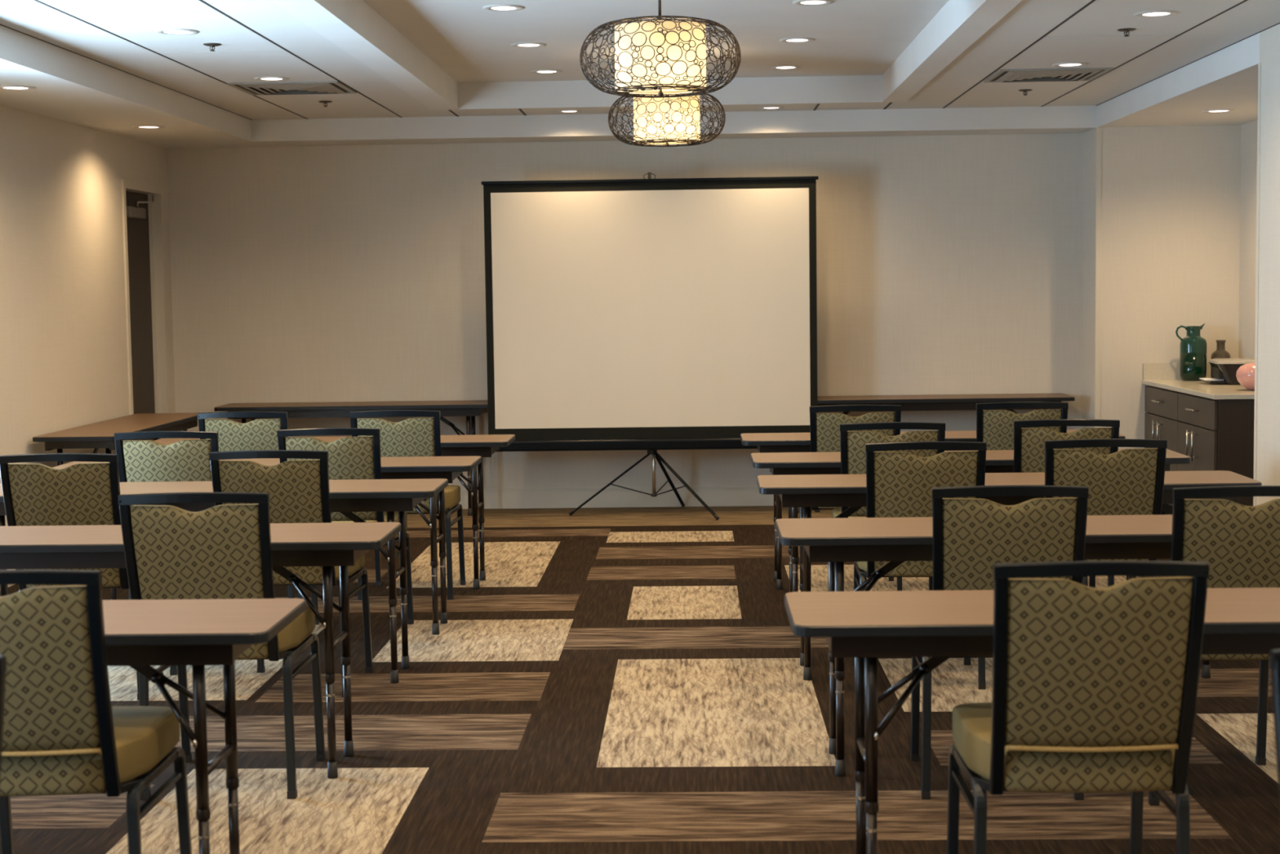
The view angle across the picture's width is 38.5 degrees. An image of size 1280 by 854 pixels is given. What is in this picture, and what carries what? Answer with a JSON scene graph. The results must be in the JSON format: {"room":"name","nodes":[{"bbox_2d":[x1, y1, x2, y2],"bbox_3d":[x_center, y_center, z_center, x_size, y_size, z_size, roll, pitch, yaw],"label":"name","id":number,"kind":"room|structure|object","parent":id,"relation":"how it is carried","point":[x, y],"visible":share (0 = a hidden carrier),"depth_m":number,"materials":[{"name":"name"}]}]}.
{"room":"hotel conference room","nodes":[
{"label":"hotel conference room","id":0,"kind":"room"},
{"bbox_2d":[0,104,175,525],"bbox_3d":[-3.507,-0.323,5.110,0.200,2.950,14.832,-1,4,2],"label":"wall","id":1,"kind":"structure","parent":0,"point":[64,365],"depth_m":10.34,"materials":[{"name":"paint"}]},
{"bbox_2d":[121,179,170,440],"bbox_3d":[-3.259,-0.473,11.936,0.132,2.210,0.855,-1,4,2],"label":"door","id":2,"kind":"structure","parent":1,"relation":"in","point":[143,215],"depth_m":12.13,"materials":[{"name":"brown wood"}]},
{"bbox_2d":[0,25,1097,147],"bbox_3d":[-0.343,-1.522,4.927,6.165,0.320,14.832,-1,4,2],"label":"ceiling soffit","id":3,"kind":"structure","parent":1,"relation":"attached to","point":[72,87],"depth_m":11.83,"materials":[{"name":"white paint"}]},
{"bbox_2d":[166,133,1082,488],"bbox_3d":[0.351,-0.936,12.492,7.485,2.950,0.200,-1,4,2],"label":"wall","id":4,"kind":"structure","parent":0,"point":[946,264],"depth_m":12.40,"materials":[{"name":"paint"}]},
{"bbox_2d":[0,84,36,90],"bbox_3d":[-2.960,-1.607,8.693,0.188,0.006,0.188,-1,4,2],"label":"recessed light","id":5,"kind":"object","parent":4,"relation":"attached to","point":[15,87],"visible":1,"depth_m":8.68,"materials":[{"name":"beige"}]},
{"bbox_2d":[132,124,164,128],"bbox_3d":[-2.898,-1.769,10.816,0.188,0.006,0.188,-1,4,2],"label":"recessed light","id":6,"kind":"object","parent":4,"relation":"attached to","point":[144,126],"visible":1,"depth_m":10.80,"materials":[{"name":"beige"}]},
{"bbox_2d":[458,485,773,509],"bbox_3d":[-0.092,0.480,12.505,6.165,0.135,0.016,-1,4,2],"label":"baseboard","id":7,"kind":"structure","parent":4,"relation":"attached to","point":[748,495],"depth_m":12.50,"materials":[{"name":"white paint"}]},
{"bbox_2d":[0,506,1279,853],"bbox_3d":[0.105,1.165,5.118,7.385,0.120,15.032,-1,4,2],"label":"floor","id":8,"kind":"structure","parent":0,"point":[623,680],"depth_m":6.15,"materials":[{"name":"brown carpet"}]},
{"bbox_2d":[0,654,6,777],"bbox_3d":[-1.220,0.844,2.646,0.463,0.932,0.641,-1,4,2],"label":"banquet chair","id":9,"kind":"object","parent":8,"relation":"on","point":[2,657],"visible":1,"depth_m":2.89,"materials":[{"name":"fabric"}]},
{"bbox_2d":[0,453,177,700],"bbox_3d":[-2.064,0.535,6.876,0.463,0.932,0.641,-1,4,2],"label":"banquet chair","id":10,"kind":"object","parent":8,"relation":"on","point":[82,493],"visible":0.41,"depth_m":6.56,"materials":[{"name":"fabric"}]},
{"bbox_2d":[0,569,191,853],"bbox_3d":[-1.315,0.735,4.100,0.463,0.932,0.641,-1,4,1],"label":"banquet chair","id":11,"kind":"object","parent":8,"relation":"on","point":[64,734],"visible":0.98,"depth_m":3.84,"materials":[{"name":"fabric"}]},
{"bbox_2d":[32,412,203,465],"bbox_3d":[-2.976,0.353,10.678,0.457,0.745,1.850,-1,4,2],"label":"folding table","id":12,"kind":"object","parent":8,"relation":"on","point":[97,435],"visible":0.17,"depth_m":10.27,"materials":[{"name":"brown laminate"}]},
{"bbox_2d":[114,431,219,599],"bbox_3d":[-1.935,0.458,7.869,0.463,0.932,0.641,-1,4,2],"label":"banquet chair","id":13,"kind":"object","parent":8,"relation":"on","point":[139,460],"visible":0.33,"depth_m":7.54,"materials":[{"name":"fabric"}]},
{"bbox_2d":[0,522,401,778],"bbox_3d":[-1.695,0.707,5.770,1.850,0.745,0.457,-1,4,2],"label":"folding table","id":14,"kind":"object","parent":8,"relation":"on","point":[326,545],"visible":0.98,"depth_m":5.61,"materials":[{"name":"brown laminate"}]},
{"bbox_2d":[102,598,306,853],"bbox_3d":[-1.737,0.818,4.315,1.850,0.745,0.457,-1,4,2],"label":"folding table","id":15,"kind":"object","parent":8,"relation":"on","point":[140,634],"visible":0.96,"depth_m":4.16,"materials":[{"name":"beige laminate"}]},
{"bbox_2d":[118,492,325,799],"bbox_3d":[-1.251,0.626,5.525,0.463,0.932,0.641,-1,4,2],"label":"banquet chair","id":16,"kind":"object","parent":8,"relation":"on","point":[221,551],"visible":0.59,"depth_m":5.23,"materials":[{"name":"fabric"}]},
{"bbox_2d":[0,478,448,683],"bbox_3d":[-1.685,0.604,7.127,1.850,0.745,0.457,-1,4,2],"label":"folding table","id":17,"kind":"object","parent":8,"relation":"on","point":[347,496],"visible":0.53,"depth_m":6.98,"materials":[{"name":"brown laminate"}]},
{"bbox_2d":[197,411,303,598],"bbox_3d":[-1.880,0.366,9.065,0.463,0.932,0.641,-1,4,2],"label":"banquet chair","id":18,"kind":"object","parent":8,"relation":"on","point":[259,433],"visible":0.26,"depth_m":8.73,"materials":[{"name":"fabric"}]},
{"bbox_2d":[52,456,481,635],"bbox_3d":[-1.637,0.530,8.103,1.850,0.745,0.457,-1,4,2],"label":"folding table","id":19,"kind":"object","parent":8,"relation":"on","point":[449,468],"visible":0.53,"depth_m":7.97,"materials":[{"name":"brown wood"}]},
{"bbox_2d":[208,449,373,697],"bbox_3d":[-1.304,0.524,6.883,0.463,0.932,0.641,-1,4,3],"label":"banquet chair","id":20,"kind":"object","parent":8,"relation":"on","point":[299,490],"visible":0.47,"depth_m":6.57,"materials":[{"name":"fabric"}]},
{"bbox_2d":[154,434,515,589],"bbox_3d":[-1.567,0.437,9.308,1.850,0.745,0.457,-1,4,2],"label":"folding table","id":21,"kind":"object","parent":8,"relation":"on","point":[482,446],"visible":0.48,"depth_m":9.17,"materials":[{"name":"brown metal"}]},
{"bbox_2d":[276,427,413,641],"bbox_3d":[-1.268,0.446,7.909,0.463,0.932,0.641,-1,4,3],"label":"banquet chair","id":22,"kind":"object","parent":8,"relation":"on","point":[348,457],"visible":0.38,"depth_m":7.59,"materials":[{"name":"fabric"}]},
{"bbox_2d":[213,400,488,515],"bbox_3d":[-1.875,0.215,12.295,1.850,0.745,0.457,-1,4,2],"label":"folding table","id":23,"kind":"object","parent":8,"relation":"on","point":[468,408],"visible":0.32,"depth_m":12.09,"materials":[{"name":"brown laminate"}]},
{"bbox_2d":[349,409,466,599],"bbox_3d":[-1.136,0.362,8.983,0.463,0.932,0.641,-1,4,3],"label":"banquet chair","id":24,"kind":"object","parent":8,"relation":"on","point":[411,437],"visible":0.44,"depth_m":8.67,"materials":[{"name":"fabric"}]},
{"bbox_2d":[481,172,818,519],"bbox_3d":[0.078,-0.540,12.021,2.182,2.234,0.749,-1,4,2],"label":"projection screen","id":25,"kind":"object","parent":8,"relation":"on","point":[650,314],"visible":0.84,"depth_m":11.93,"materials":[{"name":"white fabric"}]},
{"bbox_2d":[809,404,902,591],"bbox_3d":[1.030,0.337,8.918,0.463,0.932,0.641,-1,4,3],"label":"banquet chair","id":26,"kind":"object","parent":8,"relation":"on","point":[824,428],"visible":0.2,"depth_m":8.59,"materials":[{"name":"fabric"}]},
{"bbox_2d":[831,422,945,590],"bbox_3d":[1.053,0.421,7.800,0.463,0.932,0.641,-1,4,3],"label":"banquet chair","id":27,"kind":"object","parent":8,"relation":"on","point":[852,443],"visible":0.18,"depth_m":7.47,"materials":[{"name":"fabric"}]},
{"bbox_2d":[853,441,986,689],"bbox_3d":[1.043,0.492,6.862,0.463,0.932,0.641,-1,4,3],"label":"banquet chair","id":28,"kind":"object","parent":8,"relation":"on","point":[900,484],"visible":0.5,"depth_m":6.55,"materials":[{"name":"fabric"}]},
{"bbox_2d":[740,429,1125,589],"bbox_3d":[1.434,0.410,9.118,1.850,0.745,0.457,-1,4,2],"label":"folding table","id":29,"kind":"object","parent":8,"relation":"on","point":[765,442],"visible":0.34,"depth_m":9.00,"materials":[{"name":"brown metal"}]},
{"bbox_2d":[814,393,1075,511],"bbox_3d":[1.916,0.171,12.181,1.850,0.745,0.457,-1,4,2],"label":"folding table","id":30,"kind":"object","parent":8,"relation":"on","point":[927,402],"visible":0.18,"depth_m":11.97,"materials":[{"name":"brown metal"}]},
{"bbox_2d":[750,448,1191,620],"bbox_3d":[1.419,0.494,8.011,1.850,0.745,0.457,-1,4,2],"label":"folding table","id":31,"kind":"object","parent":8,"relation":"on","point":[997,460],"visible":0.33,"depth_m":7.83,"materials":[{"name":"brown wood"}]},
{"bbox_2d":[775,514,1172,776],"bbox_3d":[1.357,0.672,5.669,1.850,0.745,0.457,-1,4,2],"label":"folding table","id":32,"kind":"object","parent":8,"relation":"on","point":[836,541],"visible":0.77,"depth_m":5.51,"materials":[{"name":"brown laminate"}]},
{"bbox_2d":[910,484,1088,799],"bbox_3d":[1.051,0.603,5.405,0.463,0.932,0.641,0,4,4],"label":"banquet chair","id":33,"kind":"object","parent":8,"relation":"on","point":[970,536],"visible":0.36,"depth_m":5.09,"materials":[{"name":"fabric"}]},
{"bbox_2d":[756,470,1262,680],"bbox_3d":[1.382,0.569,7.025,1.850,0.745,0.457,-1,4,2],"label":"folding table","id":34,"kind":"object","parent":8,"relation":"on","point":[804,491],"visible":0.41,"depth_m":6.87,"materials":[{"name":"beige laminate"}]},
{"bbox_2d":[976,401,1068,449],"bbox_3d":[1.819,0.323,8.954,0.463,0.932,0.641,-1,4,3],"label":"banquet chair","id":35,"kind":"object","parent":8,"relation":"on","point":[994,428],"visible":0.24,"depth_m":8.63,"materials":[{"name":"fabric"}]},
{"bbox_2d":[784,587,1279,853],"bbox_3d":[1.274,0.781,4.255,1.850,0.745,0.457,-1,4,2],"label":"folding table","id":36,"kind":"object","parent":8,"relation":"on","point":[939,625],"visible":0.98,"depth_m":4.13,"materials":[{"name":"brown metal"}]},
{"bbox_2d":[1013,418,1119,587],"bbox_3d":[1.769,0.409,7.828,0.463,0.932,0.641,-1,4,3],"label":"banquet chair","id":37,"kind":"object","parent":8,"relation":"on","point":[1028,443],"visible":0.2,"depth_m":7.50,"materials":[{"name":"fabric"}]},
{"bbox_2d":[946,560,1208,853],"bbox_3d":[0.941,0.710,4.012,0.463,0.932,0.641,-1,4,2],"label":"banquet chair","id":38,"kind":"object","parent":8,"relation":"on","point":[1095,690],"visible":1,"depth_m":3.74,"materials":[{"name":"fabric"}]},
{"bbox_2d":[1044,438,1167,579],"bbox_3d":[1.684,0.483,6.863,0.463,0.932,0.641,-1,4,3],"label":"banquet chair","id":39,"kind":"object","parent":8,"relation":"on","point":[1125,482],"visible":0.36,"depth_m":6.54,"materials":[{"name":"fabric"}]},
{"bbox_2d":[1144,385,1254,514],"bbox_3d":[3.544,0.191,11.127,0.638,0.820,1.636,-1,4,2],"label":"base cabinet","id":40,"kind":"object","parent":8,"relation":"on","point":[1216,434],"visible":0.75,"depth_m":10.55,"materials":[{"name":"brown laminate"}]},
{"bbox_2d":[1142,362,1254,399],"bbox_3d":[3.549,-0.286,11.081,0.617,0.133,1.654,-1,4,2],"label":"countertop","id":41,"kind":"structure","parent":40,"relation":"on","point":[1163,375],"depth_m":11.30,"materials":[{"name":"beige stone"}]},
{"bbox_2d":[1175,323,1206,380],"bbox_3d":[3.543,-0.481,11.740,0.166,0.365,0.166,-5,6,-43],"label":"glass jug","id":42,"kind":"object","parent":41,"relation":"on","point":[1193,348],"visible":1,"depth_m":11.68,"materials":[{"name":"green glass"}]},
{"bbox_2d":[1210,339,1230,377],"bbox_3d":[3.724,-0.430,11.758,0.120,0.255,0.120,-1,4,2],"label":"glass bottle","id":43,"kind":"object","parent":41,"relation":"on","point":[1220,352],"visible":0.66,"depth_m":11.73,"materials":[{"name":"glass"}]},
{"bbox_2d":[1199,358,1254,384],"bbox_3d":[3.659,-0.345,11.334,0.357,0.146,0.350,0,4,7],"label":"bowl","id":44,"kind":"object","parent":41,"relation":"on","point":[1224,370],"visible":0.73,"depth_m":11.19,"materials":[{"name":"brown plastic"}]},
{"bbox_2d":[1203,380,1226,383],"bbox_3d":[3.567,-0.283,11.350,0.115,0.018,0.250,0,4,7],"label":"paper tray","id":45,"kind":"object","parent":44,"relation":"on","point":[1207,381],"depth_m":11.23,"materials":[{"name":"grey plastic"}]},
{"bbox_2d":[1235,362,1254,390],"bbox_3d":[3.579,-0.295,10.629,0.237,0.160,0.237,-1,4,2],"label":"round vase","id":46,"kind":"object","parent":41,"relation":"on","point":[1245,374],"visible":0.36,"depth_m":10.57,"materials":[{"name":"pink ceramic"}]},
{"bbox_2d":[1148,485,1279,805],"bbox_3d":[1.682,0.601,5.317,0.463,0.932,0.641,-1,4,2],"label":"banquet chair","id":47,"kind":"object","parent":8,"relation":"on","point":[1240,544],"visible":0.42,"depth_m":5.01,"materials":[{"name":"fabric"}]},
{"bbox_2d":[1269,648,1279,798],"bbox_3d":[1.175,0.819,2.534,0.463,0.932,0.641,-1,4,2],"label":"banquet chair","id":48,"kind":"object","parent":8,"relation":"on","point":[1274,655],"visible":1,"depth_m":2.79,"materials":[{"name":"fabric"}]},
{"bbox_2d":[0,0,1279,119],"bbox_3d":[0.205,-1.673,4.899,7.465,0.330,15.032,-1,4,2],"label":"ceiling","id":49,"kind":"structure","parent":0,"point":[470,42],"depth_m":8.89,"materials":[{"name":"white paint"}]},
{"bbox_2d":[154,28,199,35],"bbox_3d":[-1.994,-1.701,7.895,0.188,0.006,0.188,-1,4,2],"label":"recessed light","id":50,"kind":"object","parent":49,"relation":"in","point":[162,31],"visible":1,"depth_m":7.88,"materials":[{"name":"beige"}]},
{"bbox_2d":[203,42,221,51],"bbox_3d":[-1.939,-1.720,8.313,0.082,0.032,0.082,-1,4,2],"label":"sprinkler","id":51,"kind":"object","parent":49,"relation":"attached to","point":[211,45],"visible":1,"depth_m":8.30,"materials":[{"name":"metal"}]},
{"bbox_2d":[253,75,289,80],"bbox_3d":[-1.943,-1.836,9.669,0.188,0.006,0.188,-1,4,2],"label":"recessed light","id":52,"kind":"object","parent":49,"relation":"in","point":[265,77],"visible":1,"depth_m":9.66,"materials":[{"name":"beige"}]},
{"bbox_2d":[226,80,356,95],"bbox_3d":[-1.912,-1.865,10.117,0.594,0.016,0.566,-1,4,2],"label":"ceiling vent","id":53,"kind":"object","parent":49,"relation":"in","point":[325,86],"visible":1,"depth_m":10.04,"materials":[{"name":"metal"}]},
{"bbox_2d":[318,100,332,106],"bbox_3d":[-1.865,-1.915,10.875,0.082,0.032,0.082,-1,4,2],"label":"sprinkler","id":54,"kind":"object","parent":49,"relation":"attached to","point":[325,102],"visible":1,"depth_m":10.87,"materials":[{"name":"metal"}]},
{"bbox_2d":[482,4,524,11],"bbox_3d":[-0.616,-1.892,8.282,0.188,0.006,0.188,-1,4,2],"label":"recessed light","id":55,"kind":"object","parent":49,"relation":"in","point":[498,7],"visible":1,"depth_m":8.27,"materials":[{"name":"beige"}]},
{"bbox_2d":[511,42,546,47],"bbox_3d":[-0.580,-1.988,9.547,0.188,0.006,0.188,-1,4,2],"label":"recessed light","id":56,"kind":"object","parent":49,"relation":"in","point":[517,44],"visible":1,"depth_m":9.53,"materials":[{"name":"beige"}]},
{"bbox_2d":[530,69,562,73],"bbox_3d":[-0.545,-2.078,10.723,0.188,0.006,0.188,-1,4,2],"label":"recessed light","id":57,"kind":"object","parent":49,"relation":"in","point":[537,71],"visible":1,"depth_m":10.71,"materials":[{"name":"beige"}]},
{"bbox_2d":[556,109,582,112],"bbox_3d":[-0.449,-2.007,11.659,0.160,0.006,0.160,-1,4,2],"label":"recessed light","id":58,"kind":"object","parent":49,"relation":"in","point":[563,110],"visible":1,"depth_m":11.64,"materials":[{"name":"beige"}]},
{"bbox_2d":[85,10,1171,83],"bbox_3d":[0.121,-1.804,8.819,4.743,0.003,3.066,-1,4,2],"label":"trim","id":59,"kind":"structure","parent":49,"relation":"attached to","point":[216,11],"depth_m":8.56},
{"bbox_2d":[0,0,1279,119],"bbox_3d":[-0.006,-1.490,4.703,5.480,0.004,14.400,-1,4,2],"label":"trim","id":60,"kind":"structure","parent":49,"relation":"attached to","point":[37,1],"depth_m":8.91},
{"bbox_2d":[270,0,1022,110],"bbox_3d":[-0.009,-1.578,5.062,2.905,0.162,12.390,-1,4,2],"label":"ceiling beam","id":61,"kind":"structure","parent":49,"relation":"attached to","point":[353,26],"depth_m":10.05,"materials":[{"name":"white paint"}]},
{"bbox_2d":[579,0,741,97],"bbox_3d":[0.079,-1.562,7.203,0.633,0.520,0.632,3,6,43],"label":"pendant light","id":62,"kind":"object","parent":49,"relation":"hanging from","point":[660,56],"visible":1,"depth_m":7.06,"materials":[{"name":"brown metal"}]},
{"bbox_2d":[619,84,703,93],"bbox_3d":[0.082,-1.333,7.220,0.336,0.002,0.336,-1,4,2],"label":"diffuser","id":63,"kind":"object","parent":62,"relation":"attached to","point":[623,88],"depth_m":7.13,"materials":[{"name":"white fabric"}]},
{"bbox_2d":[608,93,725,146],"bbox_3d":[0.143,-1.775,9.893,0.633,0.520,0.632,3,6,43],"label":"pendant light","id":64,"kind":"object","parent":49,"relation":"hanging from","point":[666,121],"visible":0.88,"depth_m":9.75,"materials":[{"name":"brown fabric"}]},
{"bbox_2d":[637,139,691,143],"bbox_3d":[0.146,-1.546,9.911,0.336,0.002,0.336,-1,4,2],"label":"diffuser","id":65,"kind":"object","parent":64,"relation":"attached to","point":[639,141],"depth_m":9.79,"materials":[{"name":"white fabric"}]},
{"bbox_2d":[759,106,783,109],"bbox_3d":[0.833,-2.023,11.621,0.160,0.006,0.160,-1,4,2],"label":"recessed light","id":66,"kind":"object","parent":49,"relation":"in","point":[764,107],"visible":1,"depth_m":11.59,"materials":[{"name":"beige"}]},
{"bbox_2d":[769,65,801,69],"bbox_3d":[0.849,-2.094,10.682,0.188,0.006,0.188,-1,4,2],"label":"recessed light","id":67,"kind":"object","parent":49,"relation":"in","point":[776,67],"visible":1,"depth_m":10.67,"materials":[{"name":"beige"}]},
{"bbox_2d":[778,37,815,43],"bbox_3d":[0.815,-2.005,9.506,0.188,0.006,0.188,-1,4,2],"label":"recessed light","id":68,"kind":"object","parent":49,"relation":"in","point":[792,40],"visible":1,"depth_m":9.49,"materials":[{"name":"beige"}]},
{"bbox_2d":[791,0,834,5],"bbox_3d":[0.778,-1.908,8.240,0.188,0.006,0.188,-1,4,2],"label":"recessed light","id":69,"kind":"object","parent":49,"relation":"in","point":[801,2],"visible":1,"depth_m":8.24,"materials":[{"name":"beige"}]},
{"bbox_2d":[1017,88,1032,95],"bbox_3d":[2.266,-1.966,10.781,0.082,0.032,0.082,-1,4,2],"label":"sprinkler","id":70,"kind":"object","parent":49,"relation":"attached to","point":[1025,91],"visible":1,"depth_m":10.77,"materials":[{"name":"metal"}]},
{"bbox_2d":[983,67,1113,82],"bbox_3d":[2.218,-1.913,9.993,0.594,0.016,0.566,-1,4,2],"label":"ceiling vent","id":71,"kind":"object","parent":49,"relation":"in","point":[1073,73],"visible":1,"depth_m":9.92,"materials":[{"name":"metal"}]},
{"bbox_2d":[1051,62,1088,66],"bbox_3d":[2.239,-1.885,9.543,0.188,0.006,0.188,-1,4,2],"label":"recessed light","id":72,"kind":"object","parent":49,"relation":"in","point":[1066,64],"visible":1,"depth_m":9.52,"materials":[{"name":"beige"}]},
{"bbox_2d":[1117,27,1136,36],"bbox_3d":[2.190,-1.773,8.249,0.082,0.032,0.082,-1,4,2],"label":"sprinkler","id":73,"kind":"object","parent":49,"relation":"attached to","point":[1126,30],"visible":1,"depth_m":8.24,"materials":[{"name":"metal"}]},
{"bbox_2d":[1133,9,1178,17],"bbox_3d":[2.188,-1.750,7.769,0.188,0.006,0.188,-1,4,2],"label":"recessed light","id":74,"kind":"object","parent":49,"relation":"in","point":[1158,13],"visible":1,"depth_m":7.75,"materials":[{"name":"beige"}]},
{"bbox_2d":[1081,124,1240,448],"bbox_3d":[3.523,-0.950,12.082,1.120,2.950,0.432,-1,4,2],"label":"wall","id":75,"kind":"structure","parent":0,"point":[1171,195],"depth_m":11.86,"materials":[{"name":"paint"}]},
{"bbox_2d":[1093,127,1102,427],"bbox_3d":[2.973,-0.694,11.914,0.034,2.480,0.034,-1,4,2],"label":"trim","id":76,"kind":"structure","parent":75,"relation":"attached to","point":[1098,130],"depth_m":11.88,"materials":[{"name":"beige paint"}]},
{"bbox_2d":[1202,108,1235,112],"bbox_3d":[3.392,-1.852,10.747,0.188,0.006,0.188,-1,4,2],"label":"recessed light","id":77,"kind":"object","parent":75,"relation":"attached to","point":[1224,110],"visible":1,"depth_m":10.72,"materials":[{"name":"beige"}]},
{"bbox_2d":[1238,120,1257,358],"bbox_3d":[3.927,-0.810,10.158,0.200,2.950,3.400,-1,4,2],"label":"wall","id":78,"kind":"structure","parent":0,"point":[1248,192],"depth_m":11.66,"materials":[{"name":"paint"}]},
{"bbox_2d":[1256,23,1279,505],"bbox_3d":[3.259,-0.258,2.996,1.120,2.950,11.000,-1,4,2],"label":"wall","id":79,"kind":"structure","parent":0,"point":[1269,38],"depth_m":8.31,"materials":[{"name":"paint"}]},
{"bbox_2d":[1097,32,1259,127],"bbox_3d":[3.351,-1.965,10.087,0.920,0.320,3.400,-1,4,2],"label":"ceiling soffit","id":80,"kind":"structure","parent":79,"relation":"attached to","point":[1227,77],"depth_m":10.18,"materials":[{"name":"white paint"}]},
{"bbox_2d":[1253,62,1261,506],"bbox_3d":[2.874,-0.433,8.499,0.034,2.480,0.034,-1,4,2],"label":"trim","id":81,"kind":"structure","parent":79,"relation":"attached to","point":[1259,64],"depth_m":8.47,"materials":[{"name":"white paint"}]},
{"bbox_2d":[1276,234,1279,498],"bbox_3d":[2.840,-0.374,7.986,0.012,2.440,0.340,-1,4,2],"label":"trim","id":82,"kind":"structure","parent":79,"relation":"attached to","point":[1278,367],"depth_m":8.16,"materials":[{"name":"white paint"}]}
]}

